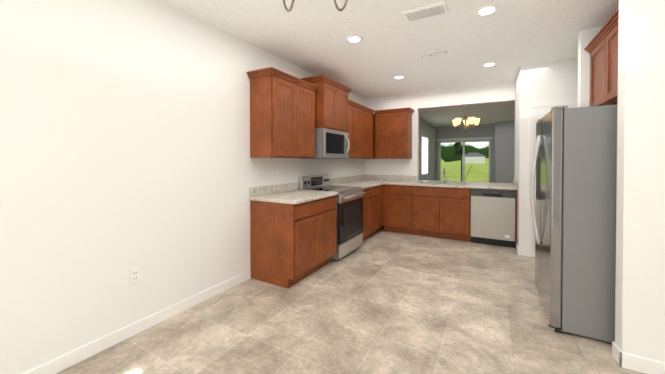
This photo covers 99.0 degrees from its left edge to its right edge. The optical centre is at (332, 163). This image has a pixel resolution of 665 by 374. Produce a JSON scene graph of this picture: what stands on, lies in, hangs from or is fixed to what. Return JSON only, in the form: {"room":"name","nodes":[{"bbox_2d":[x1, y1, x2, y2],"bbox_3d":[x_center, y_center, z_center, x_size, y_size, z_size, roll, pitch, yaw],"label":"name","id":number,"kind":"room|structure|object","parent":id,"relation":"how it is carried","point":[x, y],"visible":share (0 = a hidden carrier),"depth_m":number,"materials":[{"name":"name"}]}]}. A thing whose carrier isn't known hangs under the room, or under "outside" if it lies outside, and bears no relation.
{"room":"kitchen","nodes":[
{"label":"kitchen","id":0,"kind":"room"},
{"bbox_2d":[0,0,364,373],"bbox_3d":[-1.383,-0.012,2.474,0.120,2.620,8.530,0,1,29],"label":"wall","id":1,"kind":"structure","parent":0,"point":[124,137],"depth_m":2.04,"materials":[{"name":"white paint"}]},
{"bbox_2d":[129,266,139,284],"bbox_3d":[-1.496,0.851,2.151,0.008,0.116,0.072,0,1,29],"label":"electrical outlet","id":2,"kind":"object","parent":1,"relation":"attached to","point":[134,274],"visible":1,"depth_m":2.15,"materials":[{"name":"white plastic"}]},
{"bbox_2d":[22,270,250,373],"bbox_3d":[-2.164,1.267,0.963,0.012,0.095,5.086,0,1,29],"label":"baseboard","id":3,"kind":"structure","parent":1,"relation":"attached to","point":[71,358],"depth_m":2.11,"materials":[{"name":"white paint"}]},
{"bbox_2d":[258,169,262,178],"bbox_3d":[-0.839,0.128,3.311,0.008,0.116,0.072,0,1,29],"label":"outlet","id":4,"kind":"object","parent":1,"relation":"attached to","point":[260,173],"visible":1,"depth_m":3.31,"materials":[{"name":"white plastic"}]},
{"bbox_2d":[276,168,279,177],"bbox_3d":[-0.687,0.125,3.582,0.009,0.116,0.072,0,1,29],"label":"outlet","id":5,"kind":"object","parent":1,"relation":"attached to","point":[277,172],"visible":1,"depth_m":3.58,"materials":[{"name":"white plastic"}]},
{"bbox_2d":[247,67,316,157],"bbox_3d":[-0.570,-0.534,3.424,0.357,0.942,0.894,0,1,29],"label":"upper cabinet","id":6,"kind":"object","parent":1,"relation":"attached to","point":[282,114],"visible":1,"depth_m":3.15,"materials":[{"name":"brown wood"}]},
{"bbox_2d":[301,75,351,131],"bbox_3d":[-0.099,-0.814,4.171,0.442,0.678,0.863,0,1,29],"label":"upper cabinet","id":7,"kind":"object","parent":1,"relation":"attached to","point":[331,103],"visible":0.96,"depth_m":3.92,"materials":[{"name":"brown wood"}]},
{"bbox_2d":[308,128,348,158],"bbox_3d":[-0.080,-0.269,4.167,0.482,0.404,0.755,0,1,29],"label":"microwave","id":8,"kind":"object","parent":7,"relation":"attached to","point":[331,144],"visible":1,"depth_m":3.92,"materials":[{"name":"grey metal"}]},
{"bbox_2d":[346,99,357,158],"bbox_3d":[0.151,-0.539,4.737,0.326,0.922,0.458,0,1,29],"label":"upper cabinet","id":9,"kind":"object","parent":1,"relation":"attached to","point":[352,107],"depth_m":4.76,"materials":[{"name":"brown wood"}]},
{"bbox_2d":[358,103,365,158],"bbox_3d":[0.335,-0.542,5.065,0.326,0.922,0.529,0,1,29],"label":"upper cabinet","id":10,"kind":"object","parent":1,"relation":"attached to","point":[361,125],"depth_m":5.08,"materials":[{"name":"brown wood"}]},
{"bbox_2d":[366,107,373,158],"bbox_3d":[0.521,-0.546,5.396,0.326,0.922,0.510,0,1,29],"label":"upper cabinet","id":11,"kind":"object","parent":1,"relation":"attached to","point":[369,114],"depth_m":5.41,"materials":[{"name":"brown wood"}]},
{"bbox_2d":[374,114,374,158],"bbox_3d":[0.727,-0.539,5.763,0.326,0.900,0.472,0,1,29],"label":"upper cabinet","id":12,"kind":"object","parent":1,"relation":"attached to","point":[374,114],"depth_m":5.67,"materials":[{"name":"brown wood"}]},
{"bbox_2d":[57,228,644,373],"bbox_3d":[2.665,1.333,3.753,6.300,0.100,15.100,0,1,29],"label":"floor","id":13,"kind":"structure","parent":0,"point":[382,301],"depth_m":2.26,"materials":[{"name":"tile"}]},
{"bbox_2d":[250,195,336,287],"bbox_3d":[-0.429,0.849,3.421,0.620,0.876,0.900,0,1,29],"label":"base cabinet","id":14,"kind":"object","parent":13,"relation":"on","point":[291,245],"visible":1,"depth_m":3.07,"materials":[{"name":"brown wood"}]},
{"bbox_2d":[249,182,339,204],"bbox_3d":[-0.424,0.341,3.401,0.642,0.138,0.918,0,1,29],"label":"countertop","id":15,"kind":"structure","parent":14,"relation":"on","point":[289,193],"depth_m":3.30,"materials":[{"name":"stone"}]},
{"bbox_2d":[299,174,365,260],"bbox_3d":[0.026,0.732,4.120,0.725,1.095,0.763,0,1,29],"label":"range","id":16,"kind":"object","parent":13,"relation":"on","point":[349,208],"visible":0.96,"depth_m":3.95,"materials":[{"name":"grey"}]},
{"bbox_2d":[362,185,381,240],"bbox_3d":[0.362,0.834,4.829,0.620,0.876,0.800,0,1,29],"label":"base cabinet","id":17,"kind":"object","parent":13,"relation":"on","point":[372,210],"depth_m":4.77,"materials":[{"name":"brown wood"}]},
{"bbox_2d":[329,176,384,188],"bbox_3d":[0.426,0.325,4.897,0.660,0.138,0.981,0,1,29],"label":"countertop","id":18,"kind":"structure","parent":17,"relation":"on","point":[365,182],"depth_m":5.16,"materials":[{"name":"stone"}]},
{"bbox_2d":[382,185,383,228],"bbox_3d":[0.747,0.826,5.514,0.620,0.876,0.914,0,1,29],"label":"base cabinet","id":19,"kind":"object","parent":13,"relation":"on","point":[382,185],"depth_m":5.23,"materials":[{"name":"brown wood"}]},
{"bbox_2d":[383,184,414,234],"bbox_3d":[1.337,0.828,5.347,0.606,0.876,0.626,0,1,29],"label":"base cabinet","id":20,"kind":"object","parent":13,"relation":"on","point":[398,200],"depth_m":5.09,"materials":[{"name":"brown wood"}]},
{"bbox_2d":[415,186,470,241],"bbox_3d":[1.908,0.831,5.026,0.992,0.876,0.626,0,1,29],"label":"base cabinet","id":21,"kind":"object","parent":13,"relation":"on","point":[440,212],"depth_m":4.71,"materials":[{"name":"brown wood"}]},
{"bbox_2d":[357,168,516,189],"bbox_3d":[1.783,0.241,5.246,2.683,0.298,0.960,0,1,29],"label":"countertop","id":22,"kind":"structure","parent":21,"relation":"on","point":[389,179],"depth_m":5.00,"materials":[{"name":"stone"}]},
{"bbox_2d":[471,188,515,247],"bbox_3d":[2.596,0.838,4.618,0.602,0.872,0.610,0,1,29],"label":"dishwasher","id":23,"kind":"object","parent":13,"relation":"on","point":[492,216],"visible":0.96,"depth_m":4.36,"materials":[{"name":"grey metal"}]},
{"bbox_2d":[530,105,617,342],"bbox_3d":[2.229,0.431,2.396,0.909,1.735,0.900,0,1,29],"label":"fridge","id":24,"kind":"object","parent":13,"relation":"on","point":[574,164],"visible":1,"depth_m":2.11,"materials":[{"name":"grey metal"}]},
{"bbox_2d":[160,0,618,126],"bbox_3d":[2.665,-1.386,3.723,6.300,0.100,15.100,0,1,29],"label":"ceiling","id":25,"kind":"structure","parent":0,"point":[510,37],"depth_m":3.03,"materials":[{"name":"white paint"}]},
{"bbox_2d":[283,0,293,11],"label":"chandelier","id":26,"kind":"object","parent":25,"relation":"hanging from","point":[288,10],"depth_m":1.52,"materials":[{"name":"silver metal"}]},
{"bbox_2d":[333,0,347,10],"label":"chandelier","id":27,"kind":"object","parent":25,"relation":"hanging from","point":[335,3],"depth_m":1.52,"materials":[{"name":"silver metal"}]},
{"bbox_2d":[345,35,362,43],"bbox_3d":[0.232,-1.322,3.049,0.196,0.012,0.196,0,1,29],"label":"recessed light","id":28,"kind":"object","parent":25,"relation":"in","point":[353,39],"visible":0.98,"depth_m":3.04,"materials":[{"name":"white paint"}]},
{"bbox_2d":[393,75,404,78],"bbox_3d":[1.038,-1.337,4.442,0.196,0.012,0.196,0,1,29],"label":"recessed light","id":29,"kind":"object","parent":25,"relation":"in","point":[399,77],"visible":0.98,"depth_m":4.44,"materials":[{"name":"white paint"}]},
{"bbox_2d":[401,1,448,22],"bbox_3d":[0.809,-1.313,2.484,0.360,0.016,0.210,0,1,29],"label":"ceiling vent","id":30,"kind":"object","parent":25,"relation":"in","point":[427,11],"visible":1,"depth_m":2.46,"materials":[{"name":"white metal"}]},
{"bbox_2d":[419,52,432,57],"bbox_3d":[1.159,-1.325,3.503,0.150,0.016,0.120,0,1,29],"label":"detector","id":31,"kind":"object","parent":25,"relation":"attached to","point":[426,55],"depth_m":3.48,"materials":[{"name":"white paint"}]},
{"bbox_2d":[433,50,447,55],"bbox_3d":[1.307,-1.324,3.420,0.150,0.016,0.120,0,1,29],"label":"detector","id":32,"kind":"object","parent":25,"relation":"attached to","point":[437,53],"depth_m":3.40,"materials":[{"name":"white paint"}]},
{"bbox_2d":[452,105,479,133],"bbox_3d":[2.906,-0.998,6.196,0.568,0.729,0.550,0,1,29],"label":"chandelier","id":33,"kind":"object","parent":25,"relation":"hanging from","point":[470,120],"visible":0.94,"depth_m":6.10,"materials":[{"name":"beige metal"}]},
{"bbox_2d":[474,4,499,16],"bbox_3d":[1.337,-1.315,2.463,0.196,0.012,0.196,0,1,29],"label":"recessed light","id":34,"kind":"object","parent":25,"relation":"in","point":[486,10],"visible":1,"depth_m":2.45,"materials":[{"name":"white paint"}]},
{"bbox_2d":[481,62,497,66],"bbox_3d":[2.129,-1.331,3.853,0.196,0.012,0.196,0,1,29],"label":"recessed light","id":35,"kind":"object","parent":25,"relation":"in","point":[490,64],"visible":1,"depth_m":3.84,"materials":[{"name":"white paint"}]},
{"bbox_2d":[419,117,435,180],"bbox_3d":[2.559,-0.081,8.632,0.120,2.620,6.070,0,1,29],"label":"wall","id":36,"kind":"structure","parent":0,"point":[427,129],"depth_m":10.08,"materials":[{"name":"grey paint"}]},
{"bbox_2d":[421,135,427,175],"bbox_3d":[3.034,-0.243,9.322,0.029,1.270,1.100,0,1,29],"label":"window blind","id":37,"kind":"object","parent":36,"relation":"attached to","point":[424,155],"visible":1,"depth_m":9.27,"materials":[{"name":"white"}]},
{"bbox_2d":[365,82,515,180],"bbox_3d":[1.901,-0.045,5.452,2.690,2.620,0.120,0,1,29],"label":"wall","id":38,"kind":"structure","parent":0,"point":[487,94],"depth_m":5.53,"materials":[{"name":"white paint"}]},
{"bbox_2d":[374,107,414,158],"bbox_3d":[1.208,-0.558,5.559,0.700,0.942,0.357,0,1,29],"label":"upper cabinet","id":39,"kind":"object","parent":38,"relation":"attached to","point":[393,133],"visible":0.98,"depth_m":5.44,"materials":[{"name":"brown wood"}]},
{"bbox_2d":[436,124,494,182],"bbox_3d":[4.960,-0.105,10.833,2.150,2.620,0.120,0,1,29],"label":"wall","id":40,"kind":"structure","parent":0,"point":[487,130],"depth_m":10.57,"materials":[{"name":"grey paint"}]},
{"bbox_2d":[436,137,492,181],"bbox_3d":[4.966,0.130,10.775,1.940,2.150,0.160,0,1,29],"label":"door","id":41,"kind":"structure","parent":40,"relation":"in","point":[478,139],"depth_m":10.80,"materials":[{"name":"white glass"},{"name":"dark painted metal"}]},
{"bbox_2d":[495,121,514,182],"bbox_3d":[7.273,-0.086,9.132,3.550,2.620,0.820,0,1,29],"label":"wall jog","id":42,"kind":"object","parent":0,"point":[504,148],"visible":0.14,"depth_m":9.51,"materials":[{"name":"grey paint"}]},
{"bbox_2d":[514,59,577,248],"bbox_3d":[3.683,-0.029,3.929,1.910,2.620,1.030,0,1,29],"label":"wall","id":43,"kind":"structure","parent":0,"point":[550,81],"depth_m":3.90,"materials":[{"name":"white paint"}]},
{"bbox_2d":[516,243,534,256],"bbox_3d":[3.447,1.237,3.638,1.823,0.095,0.293,0,1,29],"label":"baseboard","id":44,"kind":"structure","parent":43,"relation":"attached to","point":[522,252],"depth_m":3.93,"materials":[{"name":"white paint"}]},
{"bbox_2d":[528,99,577,256],"bbox_3d":[3.087,0.234,3.665,0.930,2.100,0.017,0,1,29],"label":"door frame","id":45,"kind":"structure","parent":43,"relation":"attached to","point":[538,110],"depth_m":3.86,"materials":[{"name":"white paint"}]},
{"bbox_2d":[578,26,602,106],"bbox_3d":[3.151,-0.013,2.536,1.475,2.620,0.110,0,1,29],"label":"wall","id":46,"kind":"structure","parent":0,"point":[585,37],"depth_m":2.83,"materials":[{"name":"white paint"}]},
{"bbox_2d":[615,0,664,361],"bbox_3d":[3.153,0.002,1.147,2.910,2.620,0.120,0,1,29],"label":"wall","id":47,"kind":"structure","parent":0,"point":[640,275],"depth_m":1.77,"materials":[{"name":"white paint"}]},
{"bbox_2d":[612,341,664,373],"bbox_3d":[3.087,1.264,1.190,2.793,0.095,0.133,0,1,29],"label":"baseboard","id":48,"kind":"structure","parent":47,"relation":"attached to","point":[637,363],"depth_m":1.78,"materials":[{"name":"white paint"}]},
{"bbox_3d":[2.679,-0.008,2.110,0.120,2.620,1.095,0,1,29],"label":"wall","id":49,"kind":"structure","parent":0,"visible":0},
{"bbox_2d":[584,8,618,105],"bbox_3d":[2.465,-0.817,2.310,0.442,0.632,0.950,0,1,29],"label":"upper cabinet","id":50,"kind":"object","parent":49,"relation":"attached to","point":[601,47],"visible":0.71,"depth_m":2.38,"materials":[{"name":"brown wood"}]},
{"label":"outside","id":51,"kind":"structure","parent":0,"visible":0},
{"bbox_2d":[441,162,488,181],"bbox_3d":[44.859,0.568,74.454,250.000,0.100,149.880,0,1,29],"label":"ground","id":52,"kind":"structure","parent":51,"point":[478,172],"depth_m":33.04,"materials":[{"name":"green plant"}]},
{"bbox_2d":[454,142,472,180],"bbox_3d":[6.617,-0.264,14.427,0.902,2.898,0.666,0,1,29],"label":"tree","id":53,"kind":"object","parent":52,"relation":"on","point":[457,153],"visible":0.48,"depth_m":14.34,"materials":[{"name":"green plant"}]},
{"bbox_2d":[465,153,485,162],"bbox_3d":[60.464,-2.218,121.794,9.400,4.420,9.000,0,1,29],"label":"house","id":54,"kind":"structure","parent":52,"relation":"on","point":[474,158],"depth_m":118.23,"materials":[{"name":"grey"}]},
{"bbox_2d":[441,142,488,162],"bbox_3d":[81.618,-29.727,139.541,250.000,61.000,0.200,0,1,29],"label":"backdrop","id":55,"kind":"structure","parent":51,"point":[447,152],"depth_m":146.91,"materials":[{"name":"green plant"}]}
]}

